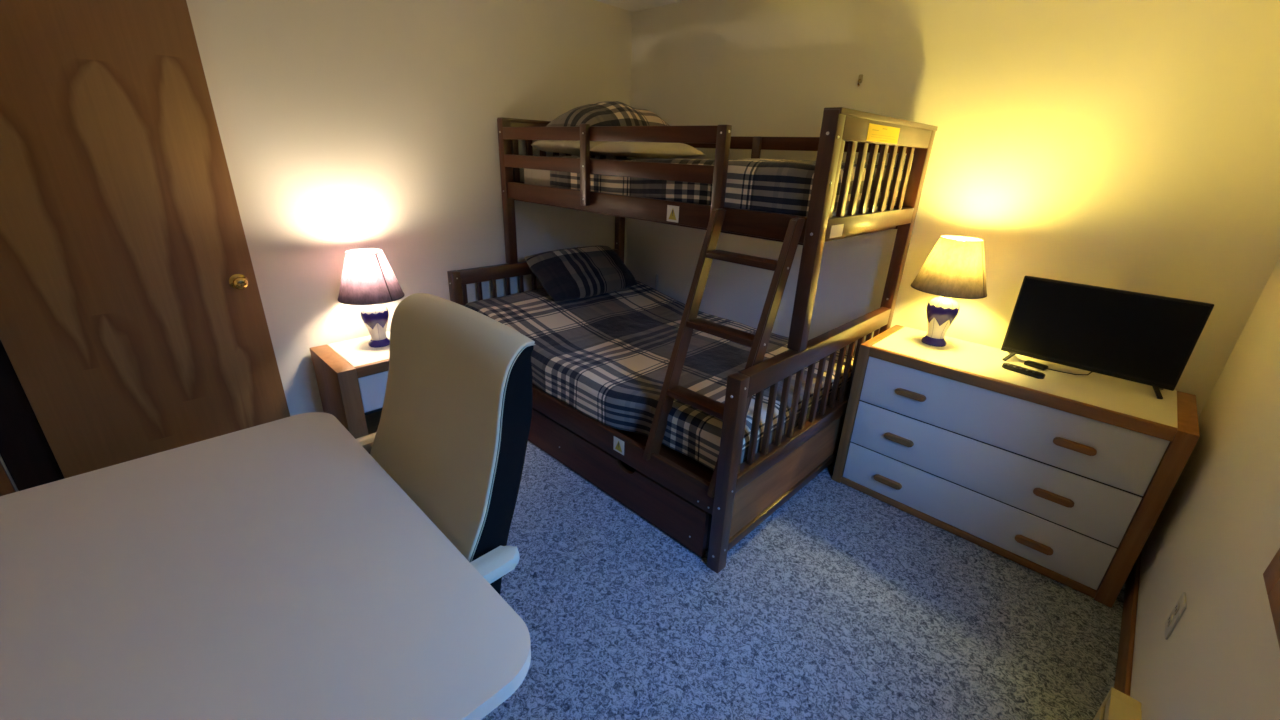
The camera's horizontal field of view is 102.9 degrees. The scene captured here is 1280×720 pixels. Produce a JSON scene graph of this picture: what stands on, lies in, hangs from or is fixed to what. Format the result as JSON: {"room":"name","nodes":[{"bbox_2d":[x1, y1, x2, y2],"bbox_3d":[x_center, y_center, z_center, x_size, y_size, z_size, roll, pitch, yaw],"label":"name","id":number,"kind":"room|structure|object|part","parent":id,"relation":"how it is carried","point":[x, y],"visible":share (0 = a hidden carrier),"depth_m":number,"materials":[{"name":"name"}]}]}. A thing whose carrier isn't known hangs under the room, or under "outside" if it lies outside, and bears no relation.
{"room":"bedroom","nodes":[
{"label":"bedroom","id":0,"kind":"room"},
{"bbox_2d":[0,0,632,491],"bbox_3d":[-1.863,-0.785,2.596,0.750,2.346,4.300,22,29,40],"label":"wall","id":1,"kind":"structure","parent":0,"point":[343,125],"depth_m":2.56,"materials":[{"name":"paint"}]},
{"bbox_2d":[0,461,15,495],"bbox_3d":[-2.126,-0.384,1.885,0.016,2.120,0.860,22,29,40],"label":"trim","id":2,"kind":"structure","parent":1,"relation":"attached to","point":[6,486],"depth_m":1.94,"materials":[{"name":"brown wood"}]},
{"bbox_2d":[0,340,64,490],"bbox_3d":[-2.159,-0.365,1.926,0.035,2.028,0.716,22,29,40],"label":"door","id":3,"kind":"structure","parent":1,"relation":"in","point":[25,450],"depth_m":1.96,"materials":[{"name":"black"}]},
{"bbox_2d":[0,0,289,477],"bbox_3d":[-1.972,-0.370,1.969,0.095,2.018,0.772,22,29,40],"label":"door","id":4,"kind":"structure","parent":1,"relation":"in","point":[133,323],"depth_m":1.94,"materials":[{"name":"brown wood"}]},
{"bbox_3d":[-1.739,-0.336,2.217,0.060,0.066,0.066,22,29,40],"label":"knob","id":5,"kind":"part","parent":4,"relation":"part of","materials":[{"name":"gold metal"}]},
{"bbox_2d":[595,0,685,11],"bbox_3d":[-0.652,-1.447,1.091,4.122,0.100,4.540,22,29,40],"label":"ceiling","id":6,"kind":"structure","parent":0,"point":[630,5],"depth_m":3.17,"materials":[{"name":"paint"}]},
{"bbox_2d":[481,440,1125,719],"bbox_3d":[-0.747,0.806,2.014,4.102,0.080,4.540,22,29,40],"label":"floor","id":7,"kind":"structure","parent":0,"point":[843,603],"depth_m":1.78,"materials":[{"name":"carpet"}]},
{"bbox_2d":[0,412,530,719],"bbox_3d":[-0.818,0.738,1.084,1.140,0.740,0.727,22,29,40],"label":"desk","id":8,"kind":"object","parent":7,"relation":"on","point":[274,570],"visible":1,"depth_m":0.90,"materials":[{"name":"laminate"}]},
{"bbox_2d":[310,331,389,453],"bbox_3d":[-1.321,0.177,2.694,0.415,0.530,0.543,22,29,40],"label":"nightstand","id":9,"kind":"object","parent":7,"relation":"on","point":[351,374],"visible":0.42,"depth_m":2.43,"materials":[{"name":"brown wood"}]},
{"bbox_3d":[-1.483,0.234,2.539,0.415,0.530,0.080,22,29,40],"label":"panel","id":10,"kind":"part","parent":9,"relation":"part of","materials":[{"name":"brown wood"}]},
{"bbox_2d":[338,248,404,347],"bbox_3d":[-1.329,-0.301,2.534,0.297,0.474,0.296,13,24,24],"label":"table lamp","id":11,"kind":"object","parent":9,"relation":"on","point":[368,279],"visible":0.98,"depth_m":2.42,"materials":[{"name":"fabric"}]},
{"bbox_3d":[-1.321,-0.519,2.445,0.160,0.004,0.160,-6,24,-20],"label":"shade trim","id":12,"kind":"part","parent":11,"relation":"part of","materials":[{"name":"grey fabric"}]},
{"bbox_3d":[-1.325,-0.416,2.487,0.294,0.224,0.294,13,24,24],"label":"lamp shade","id":13,"kind":"part","parent":11,"relation":"part of","materials":[{"name":"fabric"}]},
{"bbox_3d":[-1.329,-0.315,2.529,0.296,0.004,0.296,13,24,24],"label":"shade trim","id":14,"kind":"part","parent":11,"relation":"part of","materials":[{"name":"grey"}]},
{"bbox_2d":[360,304,389,347],"bbox_3d":[-1.334,-0.183,2.582,0.129,0.220,0.129,13,24,24],"label":"lamp base","id":15,"kind":"object","parent":11,"relation":"attached to","point":[375,317],"depth_m":2.54,"materials":[{"name":"ceramic"}]},
{"bbox_3d":[-1.313,-0.045,2.604,0.415,0.050,0.383,22,29,40],"label":"panel","id":16,"kind":"part","parent":9,"relation":"part of","materials":[{"name":"brown wood"}]},
{"bbox_3d":[-1.178,0.117,2.523,0.018,0.174,0.379,22,29,40],"label":"drawer","id":17,"kind":"part","parent":9,"relation":"part of","materials":[{"name":"white wood"}]},
{"bbox_2d":[365,410,381,434],"bbox_3d":[-1.332,0.354,2.770,0.405,0.025,0.383,22,29,40],"label":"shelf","id":18,"kind":"object","parent":9,"relation":"attached to","point":[372,417],"depth_m":2.79,"materials":[{"name":"brown wood"}]},
{"bbox_3d":[-1.466,0.105,2.819,0.008,0.400,0.383,22,29,40],"label":"panel","id":19,"kind":"part","parent":9,"relation":"part of","materials":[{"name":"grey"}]},
{"bbox_2d":[356,293,534,594],"bbox_3d":[-0.692,0.475,1.249,0.744,1.109,0.731,22,29,39],"label":"office chair","id":20,"kind":"object","parent":7,"relation":"on","point":[452,433],"visible":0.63,"depth_m":1.19,"materials":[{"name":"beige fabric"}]},
{"bbox_3d":[-0.901,0.281,1.468,0.054,0.030,0.370,22,29,39],"label":"armrest","id":21,"kind":"part","parent":20,"relation":"part of","materials":[{"name":"beige plastic"}]},
{"bbox_3d":[-0.406,0.479,1.029,0.054,0.030,0.370,22,29,39],"label":"armrest","id":22,"kind":"part","parent":20,"relation":"part of","materials":[{"name":"beige plastic"}]},
{"bbox_2d":[447,107,937,573],"bbox_3d":[0.085,-0.396,2.756,2.029,1.646,1.381,22,29,40],"label":"bunk bed","id":23,"kind":"object","parent":7,"relation":"on","point":[698,506],"visible":0.77,"depth_m":2.09,"materials":[{"name":"brown wood"}]},
{"bbox_3d":[-1.091,-0.135,3.102,0.055,0.818,0.055,22,29,40],"label":"post","id":24,"kind":"part","parent":23,"relation":"part of","materials":[{"name":"brown wood"}]},
{"bbox_3d":[-0.790,-0.989,3.054,0.055,0.822,0.055,22,29,40],"label":"post","id":25,"kind":"part","parent":23,"relation":"part of","materials":[{"name":"brown wood"}]},
{"bbox_3d":[-0.450,-1.438,3.228,0.043,0.075,0.875,22,29,40],"label":"rail","id":26,"kind":"part","parent":23,"relation":"part of","materials":[{"name":"brown wood"}]},
{"bbox_3d":[-0.615,-0.636,3.404,0.043,0.082,1.263,22,29,40],"label":"rail","id":27,"kind":"part","parent":23,"relation":"part of","materials":[{"name":"brown wood"}]},
{"bbox_3d":[-0.239,-0.938,2.471,1.505,0.068,0.024,22,29,40],"label":"guard rail","id":28,"kind":"part","parent":23,"relation":"part of","materials":[{"name":"brown wood"}]},
{"bbox_3d":[-0.234,-1.071,2.417,1.505,0.063,0.024,22,29,40],"label":"guard rail","id":29,"kind":"part","parent":23,"relation":"part of","materials":[{"name":"brown wood"}]},
{"bbox_3d":[-0.411,0.414,2.589,1.870,0.212,0.022,22,29,40],"label":"underbed drawer","id":30,"kind":"part","parent":23,"relation":"part of","materials":[{"name":"brown wood"}]},
{"bbox_3d":[-0.154,-0.839,3.831,0.055,1.640,0.055,22,29,40],"label":"post","id":31,"kind":"part","parent":23,"relation":"part of","materials":[{"name":"brown wood"}]},
{"bbox_3d":[-0.395,0.256,2.515,1.913,0.117,0.026,22,29,40],"label":"rail","id":32,"kind":"part","parent":23,"relation":"part of","materials":[{"name":"brown wood"}]},
{"bbox_3d":[-0.090,-0.732,2.411,1.913,0.091,0.026,22,29,40],"label":"rail","id":33,"kind":"part","parent":23,"relation":"part of","materials":[{"name":"brown wood"}]},
{"bbox_2d":[524,168,886,215],"bbox_3d":[0.243,-0.916,2.714,1.874,0.178,0.834,22,29,40],"label":"mattress","id":34,"kind":"object","parent":23,"relation":"on","point":[531,176],"visible":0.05,"depth_m":2.91,"materials":[{"name":"beige fabric"}]},
{"bbox_2d":[550,156,902,215],"bbox_3d":[0.373,-0.911,2.578,1.557,0.218,0.920,22,29,40],"label":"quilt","id":35,"kind":"object","parent":34,"relation":"on","point":[781,186],"visible":0.62,"depth_m":1.99,"materials":[{"name":"fabric"}]},
{"bbox_2d":[531,140,630,156],"bbox_3d":[-0.224,-1.266,3.044,0.440,0.099,0.753,22,29,40],"label":"pillow","id":36,"kind":"object","parent":35,"relation":"on","point":[558,146],"visible":0.32,"depth_m":2.79,"materials":[{"name":"fabric"}]},
{"bbox_2d":[545,101,669,126],"bbox_3d":[-0.145,-1.438,3.070,0.460,0.203,0.792,22,29,40],"label":"plaid pillow","id":37,"kind":"object","parent":36,"relation":"on","point":[608,113],"visible":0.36,"depth_m":2.86,"materials":[{"name":"fabric"}]},
{"bbox_2d":[590,141,704,158],"bbox_3d":[0.037,-1.119,2.698,0.503,0.095,0.420,-14,27,-34],"label":"pillow","id":38,"kind":"object","parent":35,"relation":"on","point":[658,150],"visible":0.94,"depth_m":2.55,"materials":[{"name":"beige fabric"}]},
{"bbox_3d":[0.313,0.431,1.844,0.055,0.818,0.055,22,29,40],"label":"post","id":39,"kind":"part","parent":23,"relation":"part of","materials":[{"name":"brown wood"}]},
{"bbox_3d":[0.765,0.560,2.401,0.047,0.043,1.263,22,29,40],"label":"rail","id":40,"kind":"part","parent":23,"relation":"part of","materials":[{"name":"brown wood"}]},
{"bbox_3d":[0.767,0.433,2.353,0.031,0.231,1.263,22,29,40],"label":"panel","id":41,"kind":"part","parent":23,"relation":"part of","materials":[{"name":"brown wood"}]},
{"bbox_3d":[0.776,0.298,2.295,0.047,0.067,1.263,22,29,40],"label":"rail","id":42,"kind":"part","parent":23,"relation":"part of","materials":[{"name":"brown wood"}]},
{"bbox_3d":[0.568,-1.242,2.917,1.913,0.066,0.024,22,29,40],"label":"guard rail","id":43,"kind":"part","parent":23,"relation":"part of","materials":[{"name":"brown wood"}]},
{"bbox_3d":[0.790,-0.070,2.145,0.047,0.082,1.263,22,29,40],"label":"rail","id":44,"kind":"part","parent":23,"relation":"part of","materials":[{"name":"brown wood"}]},
{"bbox_3d":[0.614,-0.423,1.796,0.055,0.822,0.055,22,29,40],"label":"post","id":45,"kind":"part","parent":23,"relation":"part of","materials":[{"name":"brown wood"}]},
{"bbox_3d":[0.943,-0.570,2.092,0.047,0.070,0.875,22,29,40],"label":"rail","id":46,"kind":"part","parent":23,"relation":"part of","materials":[{"name":"brown wood"}]},
{"bbox_3d":[0.955,-0.871,1.969,0.047,0.075,0.875,22,29,40],"label":"rail","id":47,"kind":"part","parent":23,"relation":"part of","materials":[{"name":"brown wood"}]},
{"bbox_3d":[1.250,-0.273,2.574,0.055,1.640,0.055,22,29,40],"label":"post","id":48,"kind":"part","parent":23,"relation":"part of","materials":[{"name":"brown wood"}]},
{"bbox_2d":[832,325,1199,607],"bbox_3d":[1.515,0.368,2.232,1.082,0.728,0.461,22,29,40],"label":"dresser","id":49,"kind":"object","parent":7,"relation":"on","point":[1066,478],"visible":1,"depth_m":2.00,"materials":[{"name":"white wood"}]},
{"bbox_3d":[1.149,0.217,2.569,0.044,0.728,0.447,22,29,40],"label":"panel","id":50,"kind":"part","parent":49,"relation":"part of","materials":[{"name":"brown wood"}]},
{"bbox_3d":[1.145,0.564,2.362,0.124,0.025,0.022,22,29,40],"label":"drawer handle","id":51,"kind":"part","parent":49,"relation":"part of","materials":[{"name":"brown wood"}]},
{"bbox_3d":[1.153,0.356,2.277,0.124,0.025,0.022,22,29,40],"label":"drawer handle","id":52,"kind":"part","parent":49,"relation":"part of","materials":[{"name":"brown wood"}]},
{"bbox_3d":[1.162,0.149,2.193,0.124,0.025,0.022,22,29,40],"label":"drawer handle","id":53,"kind":"part","parent":49,"relation":"part of","materials":[{"name":"brown wood"}]},
{"bbox_2d":[911,235,986,346],"bbox_3d":[1.358,-0.297,2.256,0.296,0.474,0.297,-13,27,-33],"label":"table lamp","id":54,"kind":"object","parent":49,"relation":"on","point":[955,266],"visible":1,"depth_m":2.15,"materials":[{"name":"fabric"}]},
{"bbox_2d":[921,296,959,346],"bbox_3d":[1.353,-0.180,2.304,0.129,0.220,0.129,-13,27,-33],"label":"lamp base","id":55,"kind":"object","parent":54,"relation":"attached to","point":[941,311],"depth_m":2.27,"materials":[{"name":"ceramic"}]},
{"bbox_3d":[1.362,-0.413,2.209,0.294,0.224,0.294,-13,27,-33],"label":"lamp shade","id":56,"kind":"part","parent":54,"relation":"part of","materials":[{"name":"grey fabric"}]},
{"bbox_3d":[1.358,-0.311,2.251,0.296,0.004,0.296,-13,27,-33],"label":"shade trim","id":57,"kind":"part","parent":54,"relation":"part of","materials":[{"name":"grey"}]},
{"bbox_3d":[1.366,-0.516,2.168,0.160,0.004,0.160,-12,26,-31],"label":"shade trim","id":58,"kind":"part","parent":54,"relation":"part of","materials":[{"name":"grey fabric"}]},
{"bbox_3d":[1.506,0.684,2.370,0.986,0.032,0.443,22,29,40],"label":"rail","id":59,"kind":"part","parent":49,"relation":"part of","materials":[{"name":"brown wood"}]},
{"bbox_3d":[1.364,0.627,2.187,0.980,0.195,0.018,22,29,40],"label":"drawer","id":60,"kind":"part","parent":49,"relation":"part of","materials":[{"name":"white wood"}]},
{"bbox_3d":[1.378,0.530,2.158,0.982,0.008,0.037,22,29,40],"label":"divider rail","id":61,"kind":"part","parent":49,"relation":"part of","materials":[{"name":"grey wood"}]},
{"bbox_3d":[1.372,0.430,2.107,0.980,0.216,0.018,22,29,40],"label":"drawer","id":62,"kind":"part","parent":49,"relation":"part of","materials":[{"name":"white wood"}]},
{"bbox_3d":[1.386,0.323,2.074,0.982,0.008,0.037,22,29,40],"label":"divider rail","id":63,"kind":"part","parent":49,"relation":"part of","materials":[{"name":"grey wood"}]},
{"bbox_3d":[1.380,0.223,2.022,0.980,0.217,0.018,22,29,40],"label":"drawer","id":64,"kind":"part","parent":49,"relation":"part of","materials":[{"name":"white wood"}]},
{"bbox_3d":[1.529,0.049,2.111,0.986,0.044,0.447,22,29,40],"label":"panel","id":65,"kind":"part","parent":49,"relation":"part of","materials":[{"name":"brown wood"}]},
{"bbox_2d":[1002,363,1044,378],"bbox_3d":[1.533,0.042,2.042,0.038,0.018,0.144,-14,27,-34],"label":"remote control","id":66,"kind":"object","parent":49,"relation":"on","point":[1039,375],"visible":1,"depth_m":2.03,"materials":[{"name":"black plastic"}]},
{"bbox_3d":[1.546,0.725,2.003,0.124,0.025,0.022,22,29,40],"label":"drawer handle","id":67,"kind":"part","parent":49,"relation":"part of","materials":[{"name":"brown wood"}]},
{"bbox_3d":[1.554,0.517,1.919,0.124,0.025,0.022,22,29,40],"label":"drawer handle","id":68,"kind":"part","parent":49,"relation":"part of","materials":[{"name":"brown wood"}]},
{"bbox_2d":[1024,360,1091,374],"bbox_3d":[1.691,0.033,2.062,0.226,0.031,0.060,17,27,33],"label":"power adapter","id":69,"kind":"object","parent":49,"relation":"on","point":[1033,364],"visible":0.94,"depth_m":2.08,"materials":[{"name":"black plastic"}]},
{"bbox_3d":[1.562,0.310,1.835,0.124,0.025,0.022,22,29,40],"label":"drawer handle","id":70,"kind":"part","parent":49,"relation":"part of","materials":[{"name":"brown wood"}]},
{"bbox_2d":[1001,275,1213,398],"bbox_3d":[1.764,-0.106,1.982,0.540,0.354,0.136,22,29,40],"label":"television","id":71,"kind":"object","parent":49,"relation":"on","point":[1143,338],"visible":1,"depth_m":1.94,"materials":[{"name":"black plastic"}]},
{"bbox_3d":[1.887,0.515,1.908,0.052,0.728,0.447,22,29,40],"label":"panel","id":72,"kind":"part","parent":49,"relation":"part of","materials":[{"name":"brown wood"}]},
{"bbox_2d":[626,0,1279,416],"bbox_3d":[1.086,-0.762,2.822,3.422,2.346,0.120,22,29,40],"label":"wall","id":73,"kind":"structure","parent":0,"point":[1128,145],"depth_m":2.15,"materials":[{"name":"paint"}]},
{"bbox_2d":[655,274,657,289],"bbox_3d":[0.122,-0.573,3.801,0.020,0.130,0.010,22,29,40],"label":"cable cover","id":74,"kind":"object","parent":73,"relation":"attached to","point":[656,275],"visible":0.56,"depth_m":3.79,"materials":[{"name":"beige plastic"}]},
{"bbox_2d":[857,74,862,85],"bbox_3d":[1.077,-1.372,2.505,0.020,0.054,0.020,22,29,40],"label":"wall hook","id":75,"kind":"object","parent":73,"relation":"attached to","point":[860,77],"visible":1,"depth_m":2.50,"materials":[{"name":"beige"}]},
{"bbox_2d":[1130,258,1279,719],"bbox_3d":[0.718,0.255,0.284,0.120,2.346,4.300,22,29,40],"label":"wall","id":76,"kind":"structure","parent":0,"point":[1214,539],"depth_m":1.27,"materials":[{"name":"paint"}]},
{"bbox_2d":[1093,687,1141,719],"bbox_3d":[0.683,1.188,0.811,0.066,0.180,1.740,22,29,40],"label":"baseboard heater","id":77,"kind":"object","parent":76,"relation":"attached to","point":[1117,705],"visible":1,"depth_m":1.33,"materials":[{"name":"metal"}]},
{"bbox_3d":[0.661,1.191,0.835,0.006,0.105,1.680,22,29,40],"label":"panel","id":78,"kind":"part","parent":77,"relation":"part of","materials":[{"name":"metal"}]},
{"bbox_2d":[1114,550,1141,695],"bbox_3d":[1.723,0.890,1.797,0.013,0.105,1.175,22,29,40],"label":"baseboard","id":79,"kind":"structure","parent":76,"relation":"attached to","point":[1123,676],"depth_m":1.70,"materials":[{"name":"brown wood"}]},
{"bbox_2d":[1165,592,1185,639],"bbox_3d":[1.409,0.673,1.345,0.008,0.116,0.072,22,29,40],"label":"wall outlet","id":80,"kind":"object","parent":76,"relation":"attached to","point":[1178,610],"visible":1,"depth_m":1.33,"materials":[{"name":"beige plastic"}]},
{"bbox_2d":[1167,615,1172,626],"bbox_3d":[1.406,0.692,1.354,0.002,0.028,0.030,22,29,40],"label":"socket","id":81,"kind":"object","parent":80,"relation":"attached to","point":[1170,619],"depth_m":1.35,"materials":[{"name":"beige plastic"}]},
{"bbox_2d":[1174,603,1178,614],"bbox_3d":[1.407,0.653,1.338,0.002,0.028,0.030,22,29,40],"label":"socket","id":82,"kind":"object","parent":80,"relation":"attached to","point":[1176,609],"depth_m":1.33,"materials":[{"name":"beige plastic"}]},
{"bbox_2d":[1263,548,1279,647],"bbox_3d":[0.918,-0.092,0.396,0.107,1.260,0.740,22,29,40],"label":"window","id":83,"kind":"structure","parent":76,"relation":"in","point":[1271,575],"depth_m":0.86,"materials":[{"name":"brown wood"}]},
{"bbox_3d":[0.096,-0.016,2.954,1.874,0.190,1.159,22,29,40],"label":"mattress","id":84,"kind":"object","parent":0,"visible":0},
{"bbox_2d":[464,280,854,470],"bbox_3d":[0.084,-0.094,2.876,1.900,0.292,1.327,22,29,40],"label":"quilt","id":85,"kind":"object","parent":84,"relation":"on","point":[606,356],"visible":0.62,"depth_m":2.57,"materials":[{"name":"fabric"}]},
{"bbox_2d":[525,245,637,300],"bbox_3d":[-0.364,-0.580,3.329,0.343,0.268,0.715,22,29,40],"label":"plaid pillow","id":86,"kind":"object","parent":85,"relation":"on","point":[584,271],"visible":1,"depth_m":3.21,"materials":[{"name":"fabric"}]}
]}

